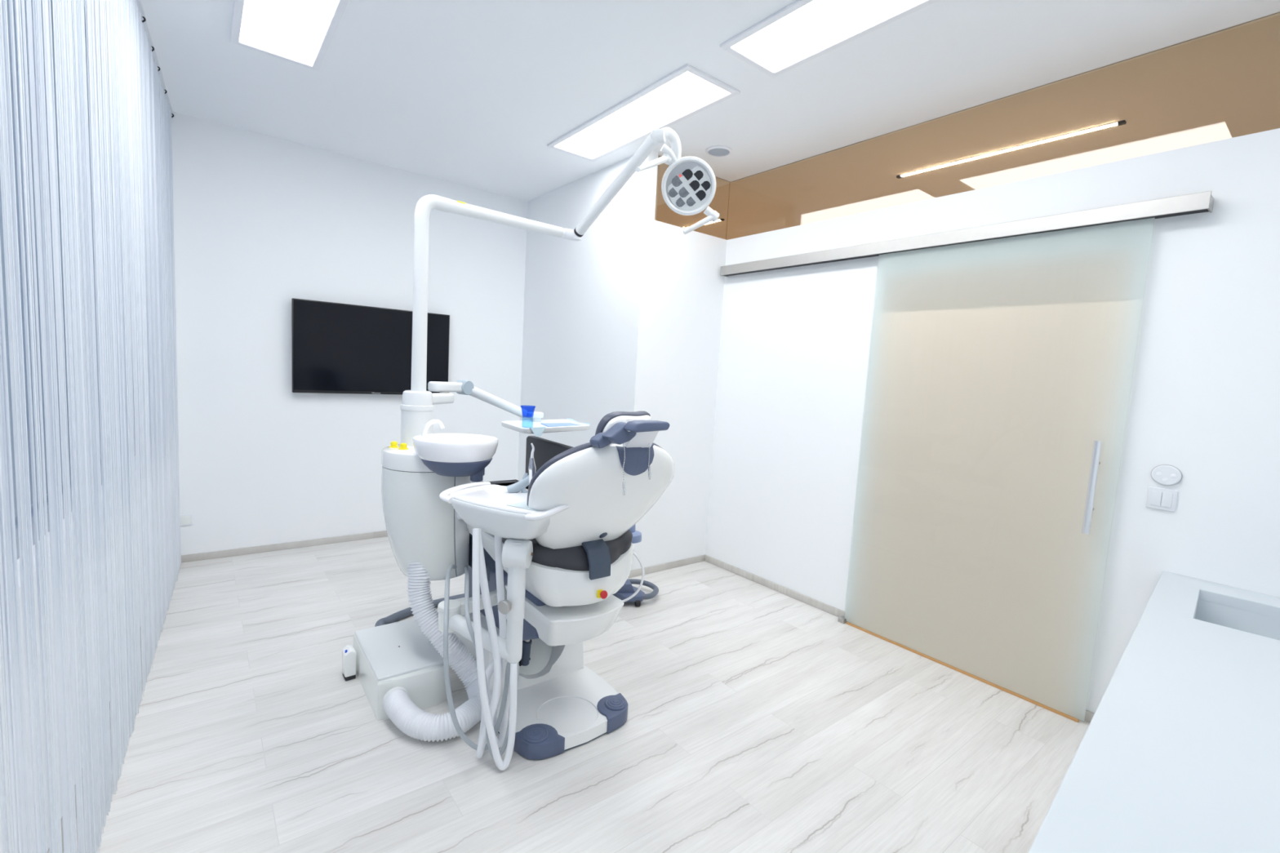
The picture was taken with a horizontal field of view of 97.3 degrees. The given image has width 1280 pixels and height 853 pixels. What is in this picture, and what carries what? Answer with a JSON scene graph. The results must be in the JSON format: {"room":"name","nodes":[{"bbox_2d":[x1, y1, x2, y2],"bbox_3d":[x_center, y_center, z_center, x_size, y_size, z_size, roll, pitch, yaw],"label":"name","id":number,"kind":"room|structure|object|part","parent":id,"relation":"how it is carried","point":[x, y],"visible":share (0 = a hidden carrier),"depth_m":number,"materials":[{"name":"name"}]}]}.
{"room":"dental clinic","nodes":[
{"label":"dental clinic","id":0,"kind":"room"},
{"bbox_2d":[0,0,147,852],"bbox_3d":[-1.511,-0.207,1.196,0.200,2.911,5.798,-1,7,-34],"label":"wall","id":1,"kind":"structure","parent":0,"point":[15,516],"depth_m":1.50,"materials":[{"name":"paint"}]},
{"bbox_2d":[8,0,142,565],"bbox_3d":[-1.680,-0.612,1.447,0.064,1.950,4.875,-1,7,-34],"label":"window","id":2,"kind":"structure","parent":1,"relation":"in","point":[32,507],"depth_m":2.06,"materials":[{"name":"clear glass"}]},
{"bbox_2d":[47,619,145,852],"bbox_3d":[-1.645,1.174,1.597,0.012,0.075,5.271,-1,7,-34],"label":"baseboard","id":3,"kind":"structure","parent":1,"relation":"attached to","point":[48,851],"depth_m":1.72,"materials":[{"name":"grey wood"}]},
{"bbox_2d":[0,69,527,555],"bbox_3d":[-2.401,-0.547,4.207,3.432,2.911,0.100,-1,7,-38],"label":"wall","id":4,"kind":"structure","parent":0,"point":[262,222],"depth_m":4.05,"materials":[{"name":"paint"}]},
{"bbox_2d":[180,513,193,525],"bbox_3d":[-3.054,0.629,3.787,0.077,0.077,0.012,-1,7,-38],"label":"wall socket","id":5,"kind":"object","parent":4,"relation":"attached to","point":[185,519],"visible":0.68,"depth_m":3.79,"materials":[{"name":"white plastic"}]},
{"bbox_2d":[181,530,387,562],"bbox_3d":[-2.149,0.876,4.534,2.504,0.049,0.012,-1,7,-38],"label":"baseboard","id":6,"kind":"structure","parent":4,"relation":"attached to","point":[229,553],"depth_m":4.13,"materials":[{"name":"grey paint"}]},
{"bbox_2d":[291,297,449,395],"bbox_3d":[-2.050,-0.586,4.368,1.117,0.667,0.072,-1,7,-38],"label":"tv","id":7,"kind":"object","parent":4,"relation":"attached to","point":[337,348],"visible":0.98,"depth_m":4.26,"materials":[{"name":"black plastic"}]},
{"bbox_2d":[75,536,1089,852],"bbox_3d":[-0.149,1.176,3.377,6.300,0.100,8.000,-1,7,-38],"label":"floor","id":8,"kind":"structure","parent":0,"point":[759,720],"depth_m":2.18,"materials":[{"name":"white wood"}]},
{"bbox_2d":[342,644,355,680],"bbox_3d":[-1.320,1.070,2.553,0.047,0.136,0.075,-1,7,-38],"label":"box","id":9,"kind":"object","parent":8,"relation":"on","point":[348,652],"visible":1,"depth_m":2.53,"materials":[{"name":"white plastic"}]},
{"bbox_2d":[353,617,447,720],"bbox_3d":[-1.079,1.067,2.522,0.291,0.174,0.519,-1,7,-38],"label":"box","id":10,"kind":"object","parent":8,"relation":"on","point":[388,656],"visible":0.86,"depth_m":2.40,"materials":[{"name":"white paint"}]},
{"bbox_2d":[374,593,617,626],"bbox_3d":[-0.829,1.064,3.341,1.410,0.049,0.483,-1,7,-35],"label":"hose","id":11,"kind":"object","parent":8,"relation":"on","point":[394,617],"visible":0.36,"depth_m":3.14,"materials":[{"name":"plastic"}]},
{"bbox_2d":[453,410,674,759],"bbox_3d":[-0.412,0.536,2.507,0.704,1.309,1.495,-1,7,-38],"label":"dental chair","id":12,"kind":"object","parent":8,"relation":"on","point":[584,556],"visible":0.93,"depth_m":2.10,"materials":[{"name":"plastic"}]},
{"bbox_2d":[381,390,503,581],"bbox_3d":[-0.861,0.292,2.457,0.569,0.868,0.399,7,6,31],"label":"dental spittoon unit","id":13,"kind":"object","parent":12,"relation":"attached to","point":[424,528],"visible":0.73,"depth_m":2.35,"materials":[{"name":"white paint"}]},
{"bbox_3d":[-0.933,0.131,2.475,0.372,0.072,0.372,-1,7,-38],"label":"lid","id":14,"kind":"part","parent":13,"relation":"part of","materials":[{"name":"white plastic"}]},
{"bbox_3d":[-0.970,0.416,2.402,0.343,0.480,0.165,4,6,12],"label":"panel","id":15,"kind":"part","parent":13,"relation":"part of","materials":[{"name":"white plastic"}]},
{"bbox_3d":[-0.882,0.038,2.393,0.097,0.140,0.023,2,6,-17],"label":"spout","id":16,"kind":"part","parent":13,"relation":"part of","materials":[{"name":"white ceramic"}]},
{"bbox_2d":[382,560,492,742],"bbox_3d":[-0.823,0.883,2.269,0.444,0.606,0.360,5,6,13],"label":"hose","id":17,"kind":"object","parent":13,"relation":"attached to","point":[404,713],"visible":0.88,"depth_m":2.31,"materials":[{"name":"white paint"}]},
{"bbox_2d":[412,433,498,462],"bbox_3d":[-0.768,0.092,2.351,0.340,0.088,0.340,-1,7,-38],"label":"bowl","id":18,"kind":"object","parent":13,"relation":"on","point":[433,447],"depth_m":2.24,"materials":[{"name":"white ceramic"}]},
{"bbox_3d":[-0.792,0.414,2.529,0.052,0.480,0.248,2,6,-10],"label":"panel","id":19,"kind":"part","parent":13,"relation":"part of","materials":[{"name":"white paint"}]},
{"bbox_3d":[-0.749,0.582,2.604,0.405,0.276,0.060,7,6,31],"label":"support arm","id":20,"kind":"part","parent":13,"relation":"part of","materials":[{"name":"plastic"}]},
{"bbox_2d":[427,379,590,433],"bbox_3d":[-0.643,-0.096,2.832,0.874,0.246,0.445,-1,7,-38],"label":"tray table","id":21,"kind":"object","parent":13,"relation":"attached to","point":[460,386],"visible":0.78,"depth_m":2.84,"materials":[{"name":"white paint"}]},
{"bbox_3d":[-0.755,-0.131,2.968,0.348,0.178,0.055,-1,7,-38],"label":"spring arm","id":22,"kind":"part","parent":21,"relation":"part of","materials":[{"name":"white paint"}]},
{"bbox_2d":[501,417,590,433],"bbox_3d":[-0.484,-0.005,2.950,0.479,0.060,0.414,-1,7,-38],"label":"tray","id":23,"kind":"object","parent":21,"relation":"on","point":[504,424],"depth_m":2.86,"materials":[{"name":"white paint"}]},
{"bbox_2d":[509,418,589,436],"bbox_3d":[-0.475,-0.001,2.947,0.332,0.048,0.527,8,7,41],"label":"napkin","id":24,"kind":"object","parent":23,"relation":"on","point":[537,428],"visible":0.57,"depth_m":2.90,"materials":[{"name":"white paper"}]},
{"bbox_2d":[521,404,534,427],"bbox_3d":[-0.540,-0.046,2.708,0.073,0.108,0.073,-1,7,-38],"label":"cup","id":25,"kind":"object","parent":24,"relation":"on","point":[523,405],"visible":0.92,"depth_m":2.71,"materials":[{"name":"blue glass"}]},
{"bbox_2d":[541,422,580,426],"bbox_3d":[-0.420,-0.009,2.954,0.215,0.004,0.148,-1,7,-38],"label":"paper sheet","id":26,"kind":"object","parent":24,"relation":"on","point":[548,424],"visible":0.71,"depth_m":2.95,"materials":[{"name":"white paper"}]},
{"bbox_2d":[410,127,719,391],"bbox_3d":[-0.311,-0.735,2.694,1.332,1.190,0.600,4,6,5],"label":"lamp","id":27,"kind":"object","parent":13,"relation":"on","point":[688,185],"visible":1,"depth_m":2.50,"materials":[{"name":"white metal"}]},
{"bbox_3d":[-0.640,-1.004,2.736,0.600,0.057,0.057,-1,7,-41],"label":"horizontal arm","id":28,"kind":"part","parent":27,"relation":"part of","materials":[{"name":"white paint"}]},
{"bbox_3d":[-0.127,-1.126,2.675,0.052,0.345,0.635,-1,7,-37],"label":"spring arm","id":29,"kind":"part","parent":27,"relation":"part of","materials":[{"name":"white paint"}]},
{"bbox_3d":[0.067,-1.128,2.415,0.228,0.132,0.048,-2,7,-42],"label":"grip handle","id":30,"kind":"part","parent":27,"relation":"part of","materials":[{"name":"white paint"}]},
{"bbox_3d":[0.132,-1.180,2.446,0.093,0.078,0.035,1,6,-26],"label":"tilt knob","id":31,"kind":"part","parent":27,"relation":"part of","materials":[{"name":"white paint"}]},
{"bbox_3d":[0.222,-1.061,2.514,0.187,0.174,0.076,5,6,14],"label":"cell plate","id":32,"kind":"part","parent":27,"relation":"part of","materials":[{"name":"white plastic"}]},
{"bbox_3d":[0.280,-0.938,2.564,0.161,0.132,0.044,3,5,-3],"label":"grip handle","id":33,"kind":"part","parent":27,"relation":"part of","materials":[{"name":"white paint"}]},
{"bbox_2d":[437,481,569,770],"bbox_3d":[-0.560,0.709,2.213,0.510,0.993,0.820,-1,7,-38],"label":"tray","id":34,"kind":"object","parent":12,"relation":"attached to","point":[487,508],"visible":0.92,"depth_m":1.98,"materials":[{"name":"white paint"}]},
{"bbox_3d":[-0.649,0.246,2.154,0.097,0.039,0.299,6,6,28],"label":"handle","id":35,"kind":"part","parent":34,"relation":"part of","materials":[{"name":"white plastic"}]},
{"bbox_3d":[-0.600,0.781,2.101,0.369,0.077,0.069,7,7,34],"label":"swing arm","id":36,"kind":"part","parent":34,"relation":"part of","materials":[{"name":"white paint"}]},
{"bbox_3d":[-0.464,0.620,1.942,0.048,0.048,0.034,6,6,22],"label":"clamp knob","id":37,"kind":"part","parent":34,"relation":"part of","materials":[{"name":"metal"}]},
{"bbox_3d":[-0.438,0.617,1.986,0.063,0.440,0.063,-1,7,-38],"label":"post","id":38,"kind":"part","parent":34,"relation":"part of","materials":[{"name":"white paint"}]},
{"bbox_2d":[506,472,528,493],"bbox_3d":[-0.448,0.224,2.151,0.122,0.106,0.041,2,6,-11],"label":"syringe","id":39,"kind":"object","parent":34,"relation":"on","point":[521,486],"visible":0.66,"depth_m":2.14,"materials":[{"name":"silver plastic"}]},
{"bbox_3d":[-0.338,0.271,2.001,0.128,0.002,0.243,7,7,34],"label":"control panel","id":40,"kind":"part","parent":34,"relation":"part of","materials":[{"name":"white plastic"}]},
{"bbox_2d":[528,443,536,484],"bbox_3d":[-0.399,0.174,2.103,0.039,0.228,0.030,-1,7,-38],"label":"handpiece","id":41,"kind":"object","parent":34,"relation":"on","point":[531,468],"visible":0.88,"depth_m":2.09,"materials":[{"name":"metal"}]},
{"bbox_3d":[-0.270,0.279,1.951,0.097,0.055,0.299,6,6,28],"label":"handle","id":42,"kind":"part","parent":34,"relation":"part of","materials":[{"name":"white plastic"}]},
{"bbox_3d":[-0.515,0.765,2.571,0.300,0.290,0.760,-1,7,-38],"label":"lift arm","id":43,"kind":"part","parent":12,"relation":"part of","materials":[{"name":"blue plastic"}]},
{"bbox_3d":[-0.568,1.138,2.646,0.516,0.048,1.180,-1,7,-38],"label":"plate","id":44,"kind":"part","parent":12,"relation":"part of","materials":[{"name":"white plastic"}]},
{"bbox_2d":[489,479,632,571],"bbox_3d":[-0.530,0.428,2.582,0.504,0.115,1.210,-1,7,-38],"label":"seat cushion","id":45,"kind":"object","parent":12,"relation":"on","point":[571,556],"depth_m":2.09,"materials":[{"name":"grey fabric"}]},
{"bbox_2d":[527,442,662,506],"bbox_3d":[-0.167,0.257,2.107,0.595,0.467,0.321,-1,7,-38],"label":"backrest cushion","id":46,"kind":"object","parent":12,"relation":"on","point":[563,479],"depth_m":1.89,"materials":[{"name":"plastic"}]},
{"bbox_3d":[-0.120,0.045,1.883,0.085,0.048,0.055,-1,7,-38],"label":"headrest lever","id":47,"kind":"part","parent":12,"relation":"part of","materials":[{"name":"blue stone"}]},
{"bbox_2d":[595,410,650,435],"bbox_3d":[-0.064,0.007,2.041,0.216,0.131,0.073,-1,7,-38],"label":"cushion","id":48,"kind":"object","parent":12,"relation":"on","point":[607,421],"depth_m":1.98,"materials":[{"name":"leather"}]},
{"bbox_2d":[622,443,651,495],"bbox_3d":[-0.018,0.133,1.961,0.122,0.198,0.043,-1,7,-38],"label":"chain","id":49,"kind":"object","parent":12,"relation":"hanging from","point":[649,468],"visible":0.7,"depth_m":1.92,"materials":[{"name":"metal"}]},
{"bbox_3d":[-0.019,0.112,1.959,0.120,0.154,0.041,-1,7,-38],"label":"chain","id":50,"kind":"part","parent":49,"relation":"part of","materials":[{"name":"plastic"}]},
{"bbox_3d":[0.006,0.037,1.953,0.110,0.109,0.080,-1,7,-38],"label":"headrest stem","id":51,"kind":"part","parent":12,"relation":"part of","materials":[{"name":"white plastic"}]},
{"bbox_2d":[613,578,658,606],"bbox_3d":[-0.041,1.041,3.638,0.329,0.130,0.302,-1,7,-38],"label":"foot pedal","id":52,"kind":"object","parent":8,"relation":"on","point":[627,589],"visible":0.65,"depth_m":3.53,"materials":[{"name":"blue plastic"}]},
{"bbox_2d":[1028,571,1279,852],"bbox_3d":[1.394,1.046,1.163,2.749,0.755,0.740,-2,8,-43],"label":"countertop","id":53,"kind":"structure","parent":8,"relation":"on","point":[1180,751],"depth_m":1.17,"materials":[{"name":"white paint"}]},
{"bbox_2d":[1194,599,1279,640],"bbox_3d":[2.121,0.744,1.817,0.449,0.124,0.504,-2,8,-43],"label":"basin","id":54,"kind":"object","parent":53,"relation":"in","point":[1242,617],"depth_m":2.05,"materials":[{"name":"white ceramic"}]},
{"bbox_2d":[517,150,658,570],"bbox_3d":[-0.523,-0.471,4.527,0.085,2.911,1.725,-1,7,-38],"label":"wall","id":55,"kind":"structure","parent":0,"point":[587,300],"depth_m":4.28,"materials":[{"name":"paint"}]},
{"bbox_2d":[1,0,1279,239],"bbox_3d":[0.021,-1.817,3.090,6.300,0.100,8.000,-1,7,-38],"label":"ceiling","id":56,"kind":"structure","parent":0,"point":[470,93],"depth_m":2.88,"materials":[{"name":"paint"}]},
{"bbox_2d":[136,0,173,117],"bbox_3d":[-1.709,-1.718,1.786,0.030,0.042,4.276,-1,7,-35],"label":"track","id":57,"kind":"object","parent":56,"relation":"attached to","point":[140,4],"visible":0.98,"depth_m":2.77,"materials":[{"name":"white metal"}]},
{"bbox_2d":[0,0,181,852],"bbox_3d":[-1.798,-0.278,1.932,0.031,2.872,4.203,-1,7,-35],"label":"curtain","id":58,"kind":"object","parent":57,"relation":"hanging from","point":[142,263],"visible":1,"depth_m":1.52,"materials":[{"name":"white fabric"}]},
{"bbox_2d":[230,0,350,71],"bbox_3d":[-1.384,-1.760,2.257,0.370,0.012,1.365,-1,7,-38],"label":"recessed light","id":59,"kind":"object","parent":56,"relation":"in","point":[301,33],"visible":1,"depth_m":2.53,"materials":[{"name":"white plastic"}]},
{"bbox_2d":[546,63,740,161],"bbox_3d":[-0.051,-1.785,3.303,0.370,0.012,1.365,-1,7,-38],"label":"recessed light","id":60,"kind":"object","parent":56,"relation":"in","point":[687,91],"visible":0.99,"depth_m":3.17,"materials":[{"name":"white plastic"}]},
{"bbox_2d":[684,218,724,228],"bbox_3d":[0.396,-1.991,5.710,0.034,0.012,1.230,-1,7,-38],"label":"recessed light","id":61,"kind":"object","parent":56,"relation":"in","point":[719,220],"visible":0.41,"depth_m":5.31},
{"bbox_2d":[705,145,732,157],"bbox_3d":[0.514,-1.788,3.661,0.176,0.011,0.176,-1,7,-38],"label":"ceiling speaker","id":62,"kind":"object","parent":56,"relation":"attached to","point":[718,151],"visible":1,"depth_m":3.65},
{"bbox_2d":[708,148,729,155],"bbox_3d":[0.514,-1.788,3.661,0.134,0.010,0.134,-1,7,-38],"label":"grille","id":63,"kind":"object","parent":62,"relation":"attached to","point":[712,152],"depth_m":3.66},
{"bbox_2d":[720,0,939,77],"bbox_3d":[0.917,-1.611,2.073,0.370,0.012,1.365,-1,7,-38],"label":"recessed light","id":64,"kind":"object","parent":56,"relation":"in","point":[802,31],"visible":1,"depth_m":2.33,"materials":[{"name":"white plastic"}]},
{"bbox_2d":[896,120,1126,178],"bbox_3d":[2.178,-1.672,3.447,0.034,0.012,1.235,-1,7,-38],"label":"recessed light","id":65,"kind":"object","parent":56,"relation":"in","point":[1123,122],"visible":1,"depth_m":3.34,"materials":[{"name":"white plastic"}]},
{"bbox_2d":[654,164,659,220],"bbox_3d":[1.274,-0.345,4.283,2.438,2.911,8.000,-1,7,-38],"label":"wall","id":66,"kind":"structure","parent":0,"point":[658,167],"depth_m":3.89,"materials":[{"name":"paint"}]},
{"bbox_2d":[634,220,727,569],"bbox_3d":[0.274,-0.170,4.158,0.705,2.473,0.100,-1,7,-38],"label":"wall","id":67,"kind":"structure","parent":0,"point":[687,285],"depth_m":4.12,"materials":[{"name":"paint"}]},
{"bbox_2d":[627,555,705,577],"bbox_3d":[0.198,1.042,4.196,0.790,0.049,0.012,-1,7,-38],"label":"baseboard","id":68,"kind":"structure","parent":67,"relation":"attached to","point":[633,573],"depth_m":4.19,"materials":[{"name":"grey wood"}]},
{"bbox_2d":[705,128,1279,713],"bbox_3d":[1.839,0.047,2.829,0.110,2.473,4.147,-1,7,-38],"label":"wall","id":69,"kind":"structure","parent":0,"point":[794,348],"depth_m":2.44,"materials":[{"name":"paint"}]},
{"bbox_2d":[704,554,1094,722],"bbox_3d":[1.311,1.179,3.430,0.012,0.049,2.607,-1,7,-38],"label":"baseboard","id":70,"kind":"structure","parent":69,"relation":"attached to","point":[835,611],"depth_m":3.84,"materials":[{"name":"grey wood"}]},
{"bbox_2d":[720,191,1213,722],"bbox_3d":[1.355,0.080,3.291,0.119,2.264,2.585,-1,7,-37],"label":"door","id":71,"kind":"structure","parent":69,"relation":"in","point":[1000,371],"depth_m":2.76,"materials":[{"name":"glass"}]},
{"bbox_3d":[1.419,-1.012,3.187,0.077,0.066,2.584,-1,7,-38],"label":"door rail","id":72,"kind":"part","parent":71,"relation":"part of","materials":[{"name":"silver metal"}]},
{"bbox_3d":[1.953,0.264,2.434,0.027,0.406,0.027,-1,7,-38],"label":"handle","id":73,"kind":"part","parent":71,"relation":"part of","materials":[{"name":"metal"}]},
{"bbox_2d":[1145,486,1177,511],"bbox_3d":[2.157,0.300,2.328,0.014,0.090,0.092,-1,7,-38],"label":"light switch","id":74,"kind":"object","parent":69,"relation":"attached to","point":[1162,499],"visible":1,"depth_m":2.32,"materials":[{"name":"white plastic"}]},
{"bbox_2d":[1151,464,1182,485],"bbox_3d":[2.165,0.200,2.315,0.016,0.085,0.095,-1,7,-38],"label":"wall control","id":75,"kind":"object","parent":69,"relation":"attached to","point":[1164,474],"visible":1,"depth_m":2.31,"materials":[{"name":"white plastic"}]}
]}

